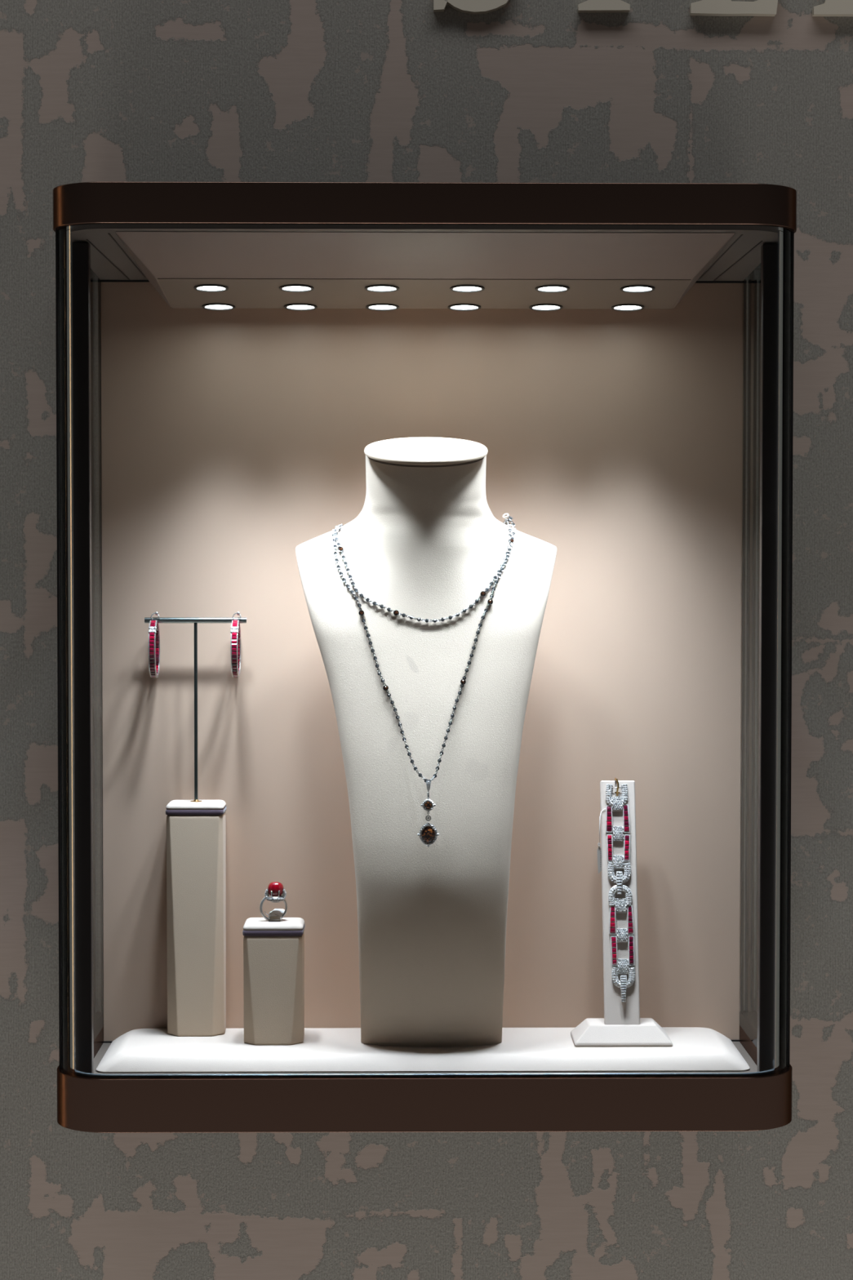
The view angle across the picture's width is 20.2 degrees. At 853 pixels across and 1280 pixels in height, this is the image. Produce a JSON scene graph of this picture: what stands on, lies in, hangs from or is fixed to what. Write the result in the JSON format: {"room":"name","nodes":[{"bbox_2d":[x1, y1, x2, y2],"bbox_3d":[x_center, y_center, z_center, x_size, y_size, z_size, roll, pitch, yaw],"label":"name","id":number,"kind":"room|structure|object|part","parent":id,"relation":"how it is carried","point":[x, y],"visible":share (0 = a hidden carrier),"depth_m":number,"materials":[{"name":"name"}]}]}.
{"room":"shop","nodes":[
{"label":"shop","id":0,"kind":"room"},
{"bbox_2d":[0,0,852,1279],"bbox_3d":[-0.005,-0.043,2.165,1.798,1.949,0.001,0,2,-1],"label":"wall","id":1,"kind":"structure","parent":0,"point":[91,91],"depth_m":2.16,"materials":[{"name":"paper"}]},
{"bbox_2d":[53,182,796,1133],"bbox_3d":[-0.002,0.011,2.022,0.594,0.746,0.286,0,2,-1],"label":"display showcase","id":2,"kind":"object","parent":1,"relation":"attached to","point":[232,441],"visible":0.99,"depth_m":2.15,"materials":[{"name":"brown metal"}]},
{"bbox_3d":[-0.280,0.025,1.948,0.014,0.692,0.012,0,2,-1],"label":"upright post","id":3,"kind":"part","parent":2,"relation":"part of","materials":[{"name":"grey"}]},
{"bbox_3d":[-0.003,0.020,2.163,0.578,0.688,0.004,0,2,-1],"label":"panel","id":4,"kind":"part","parent":2,"relation":"part of","materials":[{"name":"glass"}]},
{"bbox_2d":[96,1026,750,1072],"bbox_3d":[-0.003,0.359,2.105,0.560,0.014,0.130,0,2,-1],"label":"pad","id":5,"kind":"object","parent":2,"relation":"in","point":[694,1049],"visible":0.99,"depth_m":2.05,"materials":[{"name":"fabric"}]},
{"bbox_2d":[165,800,226,1036],"bbox_3d":[-0.206,0.248,2.142,0.052,0.207,0.041,0,2,-1],"label":"pillar","id":6,"kind":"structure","parent":5,"relation":"on","point":[196,831],"depth_m":2.12,"materials":[{"name":"fabric"}]},
{"bbox_2d":[144,617,246,801],"bbox_3d":[-0.206,0.062,2.136,0.091,0.165,0.010,0,2,-1],"label":"stand","id":7,"kind":"object","parent":6,"relation":"on","point":[195,620],"visible":1,"depth_m":2.13,"materials":[{"name":"grey metal"}]},
{"bbox_2d":[147,611,159,677],"bbox_3d":[-0.242,0.004,2.135,0.009,0.059,0.047,0,2,-1],"label":"earring","id":8,"kind":"object","parent":7,"relation":"hanging from","point":[153,631],"visible":1,"depth_m":2.12,"materials":[{"name":"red metal"}]},
{"bbox_3d":[-0.245,0.008,2.134,0.001,0.052,0.045,0,2,-1],"label":"rail","id":9,"kind":"part","parent":8,"relation":"part of","materials":[{"name":"white metal"}]},
{"bbox_3d":[-0.240,0.008,2.134,0.001,0.052,0.045,0,2,-1],"label":"rail","id":10,"kind":"part","parent":8,"relation":"part of","materials":[{"name":"white metal"}]},
{"bbox_3d":[-0.206,0.064,2.136,0.003,0.163,0.003,0,2,-1],"label":"rod","id":11,"kind":"part","parent":7,"relation":"part of","materials":[{"name":"grey metal"}]},
{"bbox_2d":[230,611,241,677],"bbox_3d":[-0.169,0.004,2.135,0.009,0.059,0.047,0,2,-1],"label":"earring","id":12,"kind":"object","parent":7,"relation":"hanging from","point":[235,631],"visible":1,"depth_m":2.12,"materials":[{"name":"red metal"}]},
{"bbox_3d":[-0.173,0.008,2.135,0.001,0.052,0.045,0,2,-1],"label":"rail","id":13,"kind":"part","parent":12,"relation":"part of","materials":[{"name":"white metal"}]},
{"bbox_3d":[-0.167,0.008,2.135,0.001,0.052,0.045,0,2,-1],"label":"rail","id":14,"kind":"part","parent":12,"relation":"part of","materials":[{"name":"white metal"}]},
{"bbox_3d":[-0.206,0.152,2.139,0.052,0.004,0.041,0,2,-1],"label":"ribbon trim","id":15,"kind":"part","parent":6,"relation":"part of","materials":[{"name":"grey"}]},
{"bbox_3d":[-0.206,0.147,2.139,0.051,0.006,0.041,0,2,-1],"label":"lid","id":16,"kind":"part","parent":6,"relation":"part of","materials":[{"name":"fabric"}]},
{"bbox_2d":[242,917,305,1044],"bbox_3d":[-0.134,0.300,2.107,0.053,0.106,0.046,0,2,-1],"label":"ring display stand","id":17,"kind":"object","parent":5,"relation":"on","point":[273,952],"depth_m":2.08,"materials":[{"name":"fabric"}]},
{"bbox_3d":[-0.134,0.255,2.106,0.053,0.004,0.046,0,2,-1],"label":"ribbon trim","id":18,"kind":"part","parent":17,"relation":"part of","materials":[{"name":"grey"}]},
{"bbox_3d":[-0.134,0.249,2.106,0.052,0.006,0.046,0,2,-1],"label":"lid","id":19,"kind":"part","parent":17,"relation":"part of","materials":[{"name":"fabric"}]},
{"bbox_2d":[264,908,284,921],"bbox_3d":[-0.133,0.243,2.106,0.018,0.011,0.014,0,2,-1],"label":"clip","id":20,"kind":"object","parent":17,"relation":"on","point":[275,915],"visible":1,"depth_m":2.10,"materials":[{"name":"white plastic"}]},
{"bbox_2d":[259,881,287,920],"bbox_3d":[-0.134,0.230,2.103,0.024,0.035,0.014,0,2,-1],"label":"ring","id":21,"kind":"object","parent":20,"relation":"on","point":[273,893],"visible":1,"depth_m":2.10,"materials":[{"name":"white metal"}]},
{"bbox_3d":[-0.133,0.223,2.103,0.016,0.010,0.006,0,2,-1],"label":"shoulder plate","id":22,"kind":"part","parent":21,"relation":"part of","materials":[{"name":"white metal"}]},
{"bbox_2d":[295,436,556,1046],"bbox_3d":[-0.002,0.088,2.084,0.226,0.531,0.104,0,2,8],"label":"bust","id":23,"kind":"object","parent":5,"relation":"on","point":[425,540],"visible":1,"depth_m":2.05,"materials":[{"name":"fabric"}]},
{"bbox_2d":[331,513,515,847],"bbox_3d":[-0.002,0.032,2.074,0.161,0.285,0.099,0,2,-1],"label":"necklace","id":24,"kind":"object","parent":23,"relation":"on","point":[428,834],"visible":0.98,"depth_m":2.05,"materials":[{"name":"white metal"}]},
{"bbox_2d":[337,546,343,552],"bbox_3d":[-0.074,-0.079,2.076,0.005,0.005,0.004,0,2,-1],"label":"cup","id":25,"kind":"object","parent":24,"relation":"on","point":[340,549],"depth_m":2.08,"materials":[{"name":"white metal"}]},
{"bbox_2d":[358,609,364,615],"bbox_3d":[-0.056,-0.023,2.054,0.005,0.005,0.003,0,2,-1],"label":"cup","id":26,"kind":"object","parent":24,"relation":"on","point":[361,612],"depth_m":2.05,"materials":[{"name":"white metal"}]},
{"bbox_2d":[382,684,388,690],"bbox_3d":[-0.035,0.041,2.047,0.005,0.005,0.003,0,2,-1],"label":"cup","id":27,"kind":"object","parent":24,"relation":"on","point":[385,687],"depth_m":2.05,"materials":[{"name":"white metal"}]},
{"bbox_2d":[393,609,399,615],"bbox_3d":[-0.026,-0.023,2.051,0.005,0.005,0.003,0,2,-1],"label":"cup","id":28,"kind":"object","parent":24,"relation":"on","point":[396,612],"depth_m":2.05,"materials":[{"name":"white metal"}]},
{"bbox_2d":[460,679,466,684],"bbox_3d":[0.031,0.036,2.047,0.005,0.005,0.003,0,2,-1],"label":"cup","id":29,"kind":"object","parent":24,"relation":"on","point":[463,682],"depth_m":2.05,"materials":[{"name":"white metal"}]},
{"bbox_2d":[480,591,485,596],"bbox_3d":[0.048,-0.040,2.057,0.005,0.005,0.003,0,2,-11],"label":"cup","id":30,"kind":"object","parent":24,"relation":"on","point":[482,593],"depth_m":2.06,"materials":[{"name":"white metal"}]},
{"bbox_2d":[487,599,493,604],"bbox_3d":[0.055,-0.033,2.057,0.005,0.005,0.003,0,2,-10],"label":"cup","id":31,"kind":"object","parent":24,"relation":"on","point":[490,602],"depth_m":2.06,"materials":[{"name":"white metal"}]},
{"bbox_2d":[509,538,515,543],"bbox_3d":[0.075,-0.086,2.083,0.005,0.005,0.004,0,2,-1],"label":"cup","id":32,"kind":"object","parent":24,"relation":"on","point":[511,540],"depth_m":2.08,"materials":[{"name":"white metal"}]},
{"bbox_2d":[570,777,672,1046],"bbox_3d":[0.171,0.238,2.111,0.085,0.229,0.070,0,2,-1],"label":"stand","id":33,"kind":"object","parent":5,"relation":"on","point":[621,1025],"visible":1,"depth_m":2.10,"materials":[{"name":"fabric"}]},
{"bbox_2d":[605,783,635,1002],"bbox_3d":[0.171,0.223,2.114,0.022,0.188,0.050,0,2,-6],"label":"bracelet","id":34,"kind":"object","parent":33,"relation":"hanging from","point":[615,803],"visible":1,"depth_m":2.11,"materials":[{"name":"white metal"}]},
{"bbox_2d":[597,808,606,873],"bbox_3d":[0.155,0.179,2.128,0.004,0.058,0.010,1,2,38],"label":"price tag","id":35,"kind":"object","parent":34,"relation":"hanging from","point":[599,849],"visible":1,"depth_m":2.13,"materials":[{"name":"grey paper"}]},
{"bbox_3d":[-0.001,0.346,1.944,0.576,0.006,0.091,0,2,-1],"label":"glazing rail","id":36,"kind":"part","parent":2,"relation":"part of","materials":[{"name":"grey"}]},
{"bbox_2d":[115,231,734,311],"bbox_3d":[-0.002,-0.306,2.015,0.490,0.039,0.251,0,2,-1],"label":"ceiling light panel","id":37,"kind":"object","parent":2,"relation":"attached to","point":[300,271],"visible":1,"depth_m":1.95,"materials":[{"name":"paint"}]},
{"bbox_3d":[-0.002,-0.294,2.037,0.439,0.011,0.130,0,2,-1],"label":"lamp plate","id":38,"kind":"part","parent":37,"relation":"part of","materials":[{"name":"brown paint"}]},
{"bbox_3d":[-0.002,-0.324,2.014,0.576,0.011,0.272,0,2,-1],"label":"ceiling panel","id":39,"kind":"part","parent":2,"relation":"part of","materials":[{"name":"grey"}]},
{"bbox_3d":[-0.002,0.371,2.035,0.577,0.004,0.272,0,2,-1],"label":"floor panel","id":40,"kind":"part","parent":2,"relation":"part of","materials":[{"name":"brown"}]},
{"bbox_3d":[0.280,0.025,1.956,0.014,0.692,0.012,0,2,-1],"label":"upright post","id":41,"kind":"part","parent":2,"relation":"part of","materials":[{"name":"grey metal"}]},
{"bbox_2d":[433,0,509,14],"bbox_3d":[0.043,-0.602,2.143,0.073,0.082,0.010,0,2,-1],"label":"raised letter","id":42,"kind":"object","parent":1,"relation":"attached to","point":[470,6],"visible":1,"depth_m":2.14,"materials":[{"name":"beige"}]},
{"bbox_2d":[577,0,630,13],"bbox_3d":[0.159,-0.604,2.144,0.065,0.082,0.010,0,2,-1],"label":"raised letter","id":43,"kind":"object","parent":1,"relation":"attached to","point":[589,6],"visible":1,"depth_m":2.14,"materials":[{"name":"beige"}]},
{"bbox_2d":[689,0,777,16],"bbox_3d":[0.277,-0.602,2.146,0.081,0.084,0.010,0,2,-1],"label":"raised letter","id":44,"kind":"object","parent":1,"relation":"attached to","point":[703,7],"visible":1,"depth_m":2.14,"materials":[{"name":"beige"}]},
{"bbox_2d":[812,0,852,16],"bbox_3d":[0.383,-0.602,2.147,0.072,0.085,0.010,0,2,-1],"label":"raised letter","id":45,"kind":"object","parent":1,"relation":"attached to","point":[830,7],"visible":1,"depth_m":2.14,"materials":[{"name":"beige"}]}
]}

